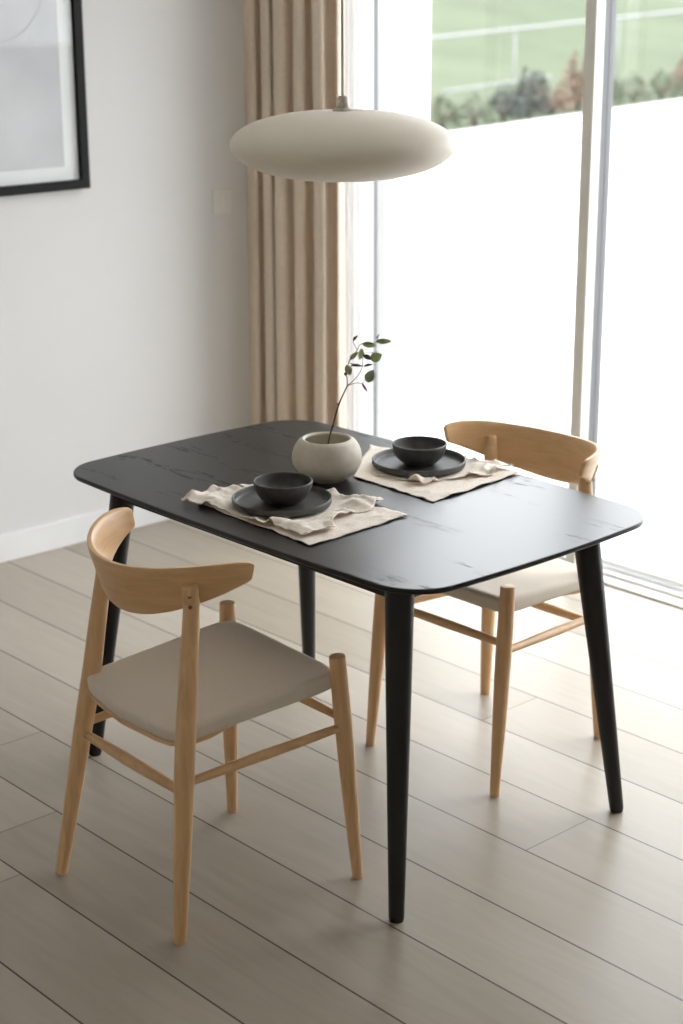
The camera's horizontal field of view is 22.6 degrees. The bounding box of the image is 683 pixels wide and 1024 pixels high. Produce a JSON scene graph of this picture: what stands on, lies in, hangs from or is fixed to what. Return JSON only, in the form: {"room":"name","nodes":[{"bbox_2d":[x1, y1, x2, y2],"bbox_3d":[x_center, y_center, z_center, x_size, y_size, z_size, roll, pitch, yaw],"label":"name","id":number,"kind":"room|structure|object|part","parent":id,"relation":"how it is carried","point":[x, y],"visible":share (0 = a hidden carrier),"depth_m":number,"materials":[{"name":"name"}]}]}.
{"room":"dining room","nodes":[
{"label":"dining room","id":0,"kind":"room"},
{"bbox_2d":[0,0,249,533],"bbox_3d":[-2.036,-0.805,4.686,5.480,2.740,0.120,-15,23,-40],"label":"wall","id":1,"kind":"structure","parent":0,"point":[124,299],"depth_m":5.83,"materials":[{"name":"paint"}]},
{"bbox_2d":[0,0,90,196],"bbox_3d":[-1.142,-1.514,5.216,0.820,1.100,0.028,-15,23,-40],"label":"framed picture","id":2,"kind":"object","parent":1,"relation":"attached to","point":[44,146],"visible":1,"depth_m":5.46,"materials":[{"name":"paper"}]},
{"bbox_2d":[0,0,64,171],"bbox_3d":[-1.145,-1.510,5.221,0.650,0.940,0.002,-15,23,-40],"label":"art print","id":3,"kind":"object","parent":2,"relation":"attached to","point":[32,49],"depth_m":5.42,"materials":[{"name":"paper"}]},
{"bbox_2d":[0,506,169,562],"bbox_3d":[-2.049,0.373,4.942,5.070,0.097,0.014,-15,23,-40],"label":"baseboard","id":4,"kind":"structure","parent":1,"relation":"attached to","point":[57,534],"depth_m":5.86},
{"bbox_2d":[212,188,231,214],"bbox_3d":[-0.422,-1.100,6.047,0.086,0.086,0.013,-15,23,-40],"label":"wall switch","id":5,"kind":"object","parent":1,"relation":"attached to","point":[221,198],"visible":1,"depth_m":6.04,"materials":[{"name":"plastic"}]},
{"bbox_2d":[0,519,682,1023],"bbox_3d":[-0.171,1.108,2.930,5.190,0.120,5.945,-15,23,-40],"label":"floor","id":6,"kind":"structure","parent":0,"point":[535,902],"depth_m":3.89,"materials":[{"name":"brown wood"}]},
{"bbox_2d":[56,507,362,944],"bbox_3d":[-0.297,0.415,3.624,0.524,0.796,0.468,-13,22,-36],"label":"dining chair","id":7,"kind":"object","parent":6,"relation":"on","point":[184,691],"visible":1,"depth_m":3.54,"materials":[{"name":"brown wood"}]},
{"bbox_3d":[-0.558,0.421,3.667,0.159,0.760,0.046,-7,19,-21],"label":"leg","id":8,"kind":"part","parent":7,"relation":"part of","materials":[{"name":"brown wood"}]},
{"bbox_3d":[-0.301,0.378,3.611,0.387,0.043,0.387,-13,22,-36],"label":"seat frame","id":9,"kind":"part","parent":7,"relation":"part of","materials":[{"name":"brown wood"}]},
{"bbox_3d":[-0.392,0.119,3.455,0.203,0.131,0.468,-13,22,-36],"label":"backrest","id":10,"kind":"part","parent":7,"relation":"part of","materials":[{"name":"brown wood"}]},
{"bbox_3d":[-0.307,0.504,3.397,0.042,0.759,0.110,9,20,28],"label":"leg","id":11,"kind":"part","parent":7,"relation":"part of","materials":[{"name":"brown wood"}]},
{"bbox_3d":[-0.289,0.354,3.611,0.417,0.069,0.404,-13,22,-36],"label":"seat","id":12,"kind":"part","parent":7,"relation":"part of","materials":[{"name":"fabric"}]},
{"bbox_3d":[-0.258,0.455,3.939,0.039,0.526,0.039,-13,22,-36],"label":"leg","id":13,"kind":"part","parent":7,"relation":"part of","materials":[{"name":"brown wood"}]},
{"bbox_3d":[0.009,0.548,3.639,0.073,0.528,0.042,-13,22,-36],"label":"leg","id":14,"kind":"part","parent":7,"relation":"part of","materials":[{"name":"brown wood"}]},
{"bbox_2d":[73,420,643,922],"bbox_3d":[0.011,0.305,4.060,0.800,0.742,1.259,-15,23,-40],"label":"dining table","id":15,"kind":"object","parent":6,"relation":"on","point":[515,522],"visible":0.82,"depth_m":3.78,"materials":[{"name":"black wood"}]},
{"bbox_3d":[-0.566,0.270,4.213,0.149,0.723,0.061,1,17,3],"label":"leg","id":16,"kind":"part","parent":15,"relation":"part of","materials":[{"name":"black wood"}]},
{"bbox_2d":[180,484,406,545],"bbox_3d":[-0.099,-0.023,3.820,0.338,0.027,0.452,-15,23,-40],"label":"linen napkin","id":17,"kind":"object","parent":15,"relation":"on","point":[346,514],"visible":0.72,"depth_m":3.74,"materials":[{"name":"beige fabric"}]},
{"bbox_2d":[232,485,331,517],"bbox_3d":[-0.134,-0.026,3.825,0.225,0.019,0.225,-15,23,-40],"label":"dinner plate","id":18,"kind":"object","parent":17,"relation":"on","point":[246,500],"visible":0.73,"depth_m":3.80,"materials":[{"name":"black ceramic"}]},
{"bbox_2d":[253,472,312,506],"bbox_3d":[-0.131,-0.046,3.818,0.134,0.052,0.134,-15,23,-40],"label":"bowl","id":19,"kind":"object","parent":18,"relation":"on","point":[282,489],"visible":1,"depth_m":3.79,"materials":[{"name":"black ceramic"}]},
{"bbox_3d":[-0.095,0.140,4.624,0.061,0.723,0.149,0,17,2],"label":"leg","id":20,"kind":"part","parent":15,"relation":"part of","materials":[{"name":"black wood"}]},
{"bbox_2d":[292,432,361,483],"bbox_3d":[-0.035,-0.127,4.031,0.165,0.100,0.165,-15,23,-40],"label":"ceramic vase","id":21,"kind":"object","parent":15,"relation":"on","point":[336,461],"visible":0.98,"depth_m":3.97,"materials":[{"name":"beige ceramic"}]},
{"bbox_2d":[327,335,390,443],"bbox_3d":[0.036,-0.247,3.992,0.164,0.340,0.048,-2,17,-5],"label":"leafy branch","id":22,"kind":"object","parent":21,"relation":"in","point":[375,357],"visible":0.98,"depth_m":3.96,"materials":[{"name":"green plant"}]},
{"bbox_3d":[0.117,0.489,3.501,0.061,0.723,0.149,0,17,2],"label":"leg","id":23,"kind":"part","parent":15,"relation":"part of","materials":[{"name":"black wood"}]},
{"bbox_2d":[354,444,518,501],"bbox_3d":[0.174,-0.117,4.116,0.325,0.029,0.452,-15,23,-40],"label":"linen napkin","id":24,"kind":"object","parent":15,"relation":"on","point":[476,472],"visible":0.68,"depth_m":4.02,"materials":[{"name":"beige fabric"}]},
{"bbox_2d":[372,448,465,476],"bbox_3d":[0.187,-0.120,4.124,0.227,0.019,0.227,-15,23,-40],"label":"dinner plate","id":25,"kind":"object","parent":24,"relation":"on","point":[385,461],"visible":0.69,"depth_m":4.10,"materials":[{"name":"black ceramic"}]},
{"bbox_2d":[392,436,446,466],"bbox_3d":[0.188,-0.142,4.120,0.133,0.052,0.133,-15,23,-40],"label":"bowl","id":26,"kind":"object","parent":25,"relation":"on","point":[414,451],"visible":1,"depth_m":4.09,"materials":[{"name":"black ceramic"}]},
{"bbox_3d":[0.587,0.359,3.912,0.149,0.723,0.061,1,17,3],"label":"leg","id":27,"kind":"part","parent":15,"relation":"part of","materials":[{"name":"black wood"}]},
{"bbox_2d":[366,420,600,797],"bbox_3d":[0.380,0.213,4.261,0.496,0.795,0.478,-15,23,-40],"label":"dining chair","id":28,"kind":"object","parent":6,"relation":"on","point":[554,455],"visible":0.53,"depth_m":4.26,"materials":[{"name":"brown wood"}]},
{"bbox_3d":[0.095,0.338,4.310,0.085,0.528,0.039,-15,23,-40],"label":"leg","id":29,"kind":"part","parent":28,"relation":"part of","materials":[{"name":"brown wood"}]},
{"bbox_3d":[0.393,0.153,4.514,0.045,0.759,0.140,2,17,7],"label":"leg","id":30,"kind":"part","parent":28,"relation":"part of","materials":[{"name":"brown wood"}]},
{"bbox_3d":[0.378,0.425,4.029,0.061,0.527,0.039,-15,23,-40],"label":"leg","id":31,"kind":"part","parent":28,"relation":"part of","materials":[{"name":"brown wood"}]},
{"bbox_3d":[0.395,0.152,4.251,0.419,0.069,0.400,-15,23,-40],"label":"seat","id":32,"kind":"part","parent":28,"relation":"part of","materials":[{"name":"fabric"}]},
{"bbox_3d":[0.490,-0.133,4.253,0.203,0.131,0.468,-15,23,-40],"label":"backrest","id":33,"kind":"part","parent":28,"relation":"part of","materials":[{"name":"brown wood"}]},
{"bbox_3d":[0.400,0.169,4.272,0.388,0.043,0.365,-15,23,-40],"label":"seat frame","id":34,"kind":"part","parent":28,"relation":"part of","materials":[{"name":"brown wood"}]},
{"bbox_3d":[0.628,0.229,4.266,0.118,0.759,0.046,-15,23,-40],"label":"leg","id":35,"kind":"part","parent":28,"relation":"part of","materials":[{"name":"brown wood"}]},
{"bbox_2d":[378,0,430,440],"bbox_3d":[0.082,-1.043,6.596,0.180,1.860,0.535,-15,23,-40],"label":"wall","id":36,"kind":"structure","parent":0,"point":[404,25],"depth_m":6.39,"materials":[{"name":"white paint"}]},
{"bbox_3d":[-0.074,-1.537,2.207,5.480,0.120,5.945,-15,23,-40],"label":"ceiling","id":37,"kind":"structure","parent":0,"visible":0},
{"bbox_2d":[243,0,346,428],"bbox_3d":[-0.157,-1.268,5.939,0.125,2.607,0.452,-15,23,-40],"label":"curtain","id":38,"kind":"object","parent":37,"relation":"hanging from","point":[297,247],"visible":0.63,"depth_m":5.98,"materials":[{"name":"fabric"}]},
{"bbox_2d":[229,0,455,181],"bbox_3d":[0.001,-1.287,3.569,0.494,1.169,0.494,-15,23,-40],"label":"pendant lamp","id":39,"kind":"object","parent":37,"relation":"hanging from","point":[342,143],"visible":1,"depth_m":3.55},
{"bbox_3d":[0.003,-0.799,3.721,0.494,0.148,0.494,-15,23,-40],"label":"lamp shade","id":40,"kind":"part","parent":39,"relation":"part of","materials":[{"name":"beige fabric"}]},
{"bbox_3d":[0.001,-1.345,3.551,0.005,0.940,0.006,-15,23,-40],"label":"cord","id":41,"kind":"part","parent":39,"relation":"part of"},
{"bbox_2d":[345,0,373,434],"bbox_3d":[0.052,-1.244,5.859,0.047,2.607,0.127,-15,23,-40],"label":"sheer curtain","id":42,"kind":"object","parent":37,"relation":"hanging from","point":[359,28],"visible":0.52,"depth_m":5.92,"materials":[{"name":"fabric"}]},
{"bbox_3d":[1.848,-0.702,4.308,0.280,2.740,5.705,-15,23,-40],"label":"wall window","id":43,"kind":"structure","parent":0,"visible":0},
{"bbox_2d":[373,0,605,563],"bbox_3d":[0.436,-1.105,5.672,0.042,2.452,1.033,-15,23,-40],"label":"window frame","id":44,"kind":"structure","parent":43,"relation":"attached to","point":[595,9],"depth_m":5.38,"materials":[{"name":"white metal"}]},
{"bbox_2d":[588,0,682,608],"bbox_3d":[1.146,-0.849,5.057,0.290,2.580,3.065,-15,23,-40],"label":"door frame","id":45,"kind":"structure","parent":43,"relation":"attached to","point":[608,2],"depth_m":5.46,"materials":[{"name":"white metal"}]},
{"bbox_2d":[603,570,682,598],"bbox_3d":[1.107,0.277,5.367,0.016,0.010,3.065,-15,23,-40],"label":"trim","id":46,"kind":"structure","parent":45,"relation":"on","point":[607,573],"depth_m":5.50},
{"bbox_2d":[592,0,682,587],"bbox_3d":[1.491,-0.802,4.686,0.042,2.452,2.045,-15,23,-40],"label":"door","id":47,"kind":"structure","parent":43,"relation":"attached to","point":[671,580],"depth_m":5.46,"materials":[{"name":"white metal"}]},
{"bbox_3d":[1.496,0.360,5.049,0.030,0.018,1.961,-15,23,-40],"label":"rail","id":48,"kind":"part","parent":47,"relation":"part of","materials":[{"name":"white metal"}]},
{"label":"outside","id":49,"kind":"structure","parent":0,"visible":0},
{"bbox_2d":[430,0,682,131],"bbox_3d":[1.571,-31.622,77.592,130.000,18.084,100.680,-15,23,-40],"label":"lawn","id":50,"kind":"structure","parent":49,"point":[647,44],"depth_m":34.73,"materials":[{"name":"green plant"}]},
{"bbox_2d":[430,94,464,126],"bbox_3d":[1.394,-5.406,23.047,0.794,0.509,0.796,-15,23,-40],"label":"shrub","id":51,"kind":"object","parent":50,"relation":"on","point":[457,117],"visible":0.85,"depth_m":22.97,"materials":[{"name":"green plant"}]},
{"bbox_2d":[446,91,499,125],"bbox_3d":[1.913,-5.630,23.800,0.752,0.484,0.791,-15,23,-40],"label":"shrub","id":52,"kind":"object","parent":50,"relation":"on","point":[489,112],"visible":0.88,"depth_m":23.68,"materials":[{"name":"green plant"}]},
{"bbox_2d":[480,83,528,121],"bbox_3d":[2.311,-5.876,24.458,0.796,0.558,0.733,-15,23,-40],"label":"shrub","id":53,"kind":"object","parent":50,"relation":"on","point":[495,100],"visible":0.8,"depth_m":24.36,"materials":[{"name":"green plant"}]},
{"bbox_2d":[511,66,553,118],"bbox_3d":[2.706,-6.153,25.009,0.681,0.752,0.662,-15,23,-40],"label":"shrub","id":54,"kind":"object","parent":50,"relation":"on","point":[534,105],"visible":0.81,"depth_m":24.92,"materials":[{"name":"green plant"}]},
{"bbox_2d":[536,85,574,114],"bbox_3d":[3.203,-6.169,25.576,0.601,0.446,0.668,5,18,15],"label":"shrub","id":55,"kind":"object","parent":50,"relation":"on","point":[557,97],"visible":0.68,"depth_m":25.50,"materials":[{"name":"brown plant"}]},
{"bbox_2d":[431,10,682,96],"bbox_3d":[6.455,-8.866,31.828,0.044,1.815,31.853,11,21,33],"label":"rail fence","id":56,"kind":"object","parent":50,"relation":"on","point":[514,81],"visible":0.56,"depth_m":26.64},
{"bbox_3d":[2.439,-6.610,26.348,0.040,0.106,3.391,11,21,33],"label":"rail","id":57,"kind":"part","parent":56,"relation":"part of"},
{"bbox_3d":[2.698,-6.916,26.653,0.030,1.202,0.030,-6,18,-19],"label":"post","id":58,"kind":"part","parent":56,"relation":"part of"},
{"bbox_3d":[6.453,-9.314,31.688,0.044,0.877,31.853,11,21,33],"label":"rail","id":59,"kind":"part","parent":56,"relation":"part of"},
{"bbox_3d":[4.779,-7.880,29.555,0.030,1.299,0.030,-6,18,-19],"label":"post","id":60,"kind":"part","parent":56,"relation":"part of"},
{"bbox_2d":[556,51,584,110],"bbox_3d":[3.659,-6.603,26.163,0.717,0.917,0.723,-15,23,-40],"label":"shrub","id":61,"kind":"object","parent":50,"relation":"on","point":[572,83],"visible":0.59,"depth_m":26.12,"materials":[{"name":"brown plant"}]},
{"bbox_2d":[613,77,629,103],"bbox_3d":[4.253,-6.646,27.000,0.850,0.501,0.834,-15,23,-40],"label":"shrub","id":62,"kind":"object","parent":50,"relation":"on","point":[617,94],"visible":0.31,"depth_m":26.86,"materials":[{"name":"green plant"}]},
{"bbox_2d":[616,72,653,103],"bbox_3d":[4.828,-6.933,27.874,0.851,0.525,0.888,-15,23,-40],"label":"shrub","id":63,"kind":"object","parent":50,"relation":"on","point":[646,94],"visible":0.81,"depth_m":27.74,"materials":[{"name":"green plant"}]},
{"bbox_2d":[637,67,682,99],"bbox_3d":[5.385,-7.219,28.747,0.945,0.546,0.928,-15,23,-40],"label":"shrub","id":64,"kind":"object","parent":50,"relation":"on","point":[658,91],"visible":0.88,"depth_m":28.63,"materials":[{"name":"green plant"}]},
{"bbox_2d":[664,56,682,91],"bbox_3d":[5.946,-7.589,29.561,0.873,0.760,0.797,-15,23,-40],"label":"shrub","id":65,"kind":"object","parent":50,"relation":"on","point":[679,68],"visible":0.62,"depth_m":29.46,"materials":[{"name":"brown plant"}]},
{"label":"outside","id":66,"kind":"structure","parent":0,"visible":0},
{"bbox_2d":[426,99,682,571],"bbox_3d":[31.154,-5.033,22.501,68.140,0.220,66.250,-15,23,-40],"label":"patio","id":67,"kind":"structure","parent":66,"point":[504,206],"depth_m":10.59,"materials":[{"name":"white concrete"}]}
]}

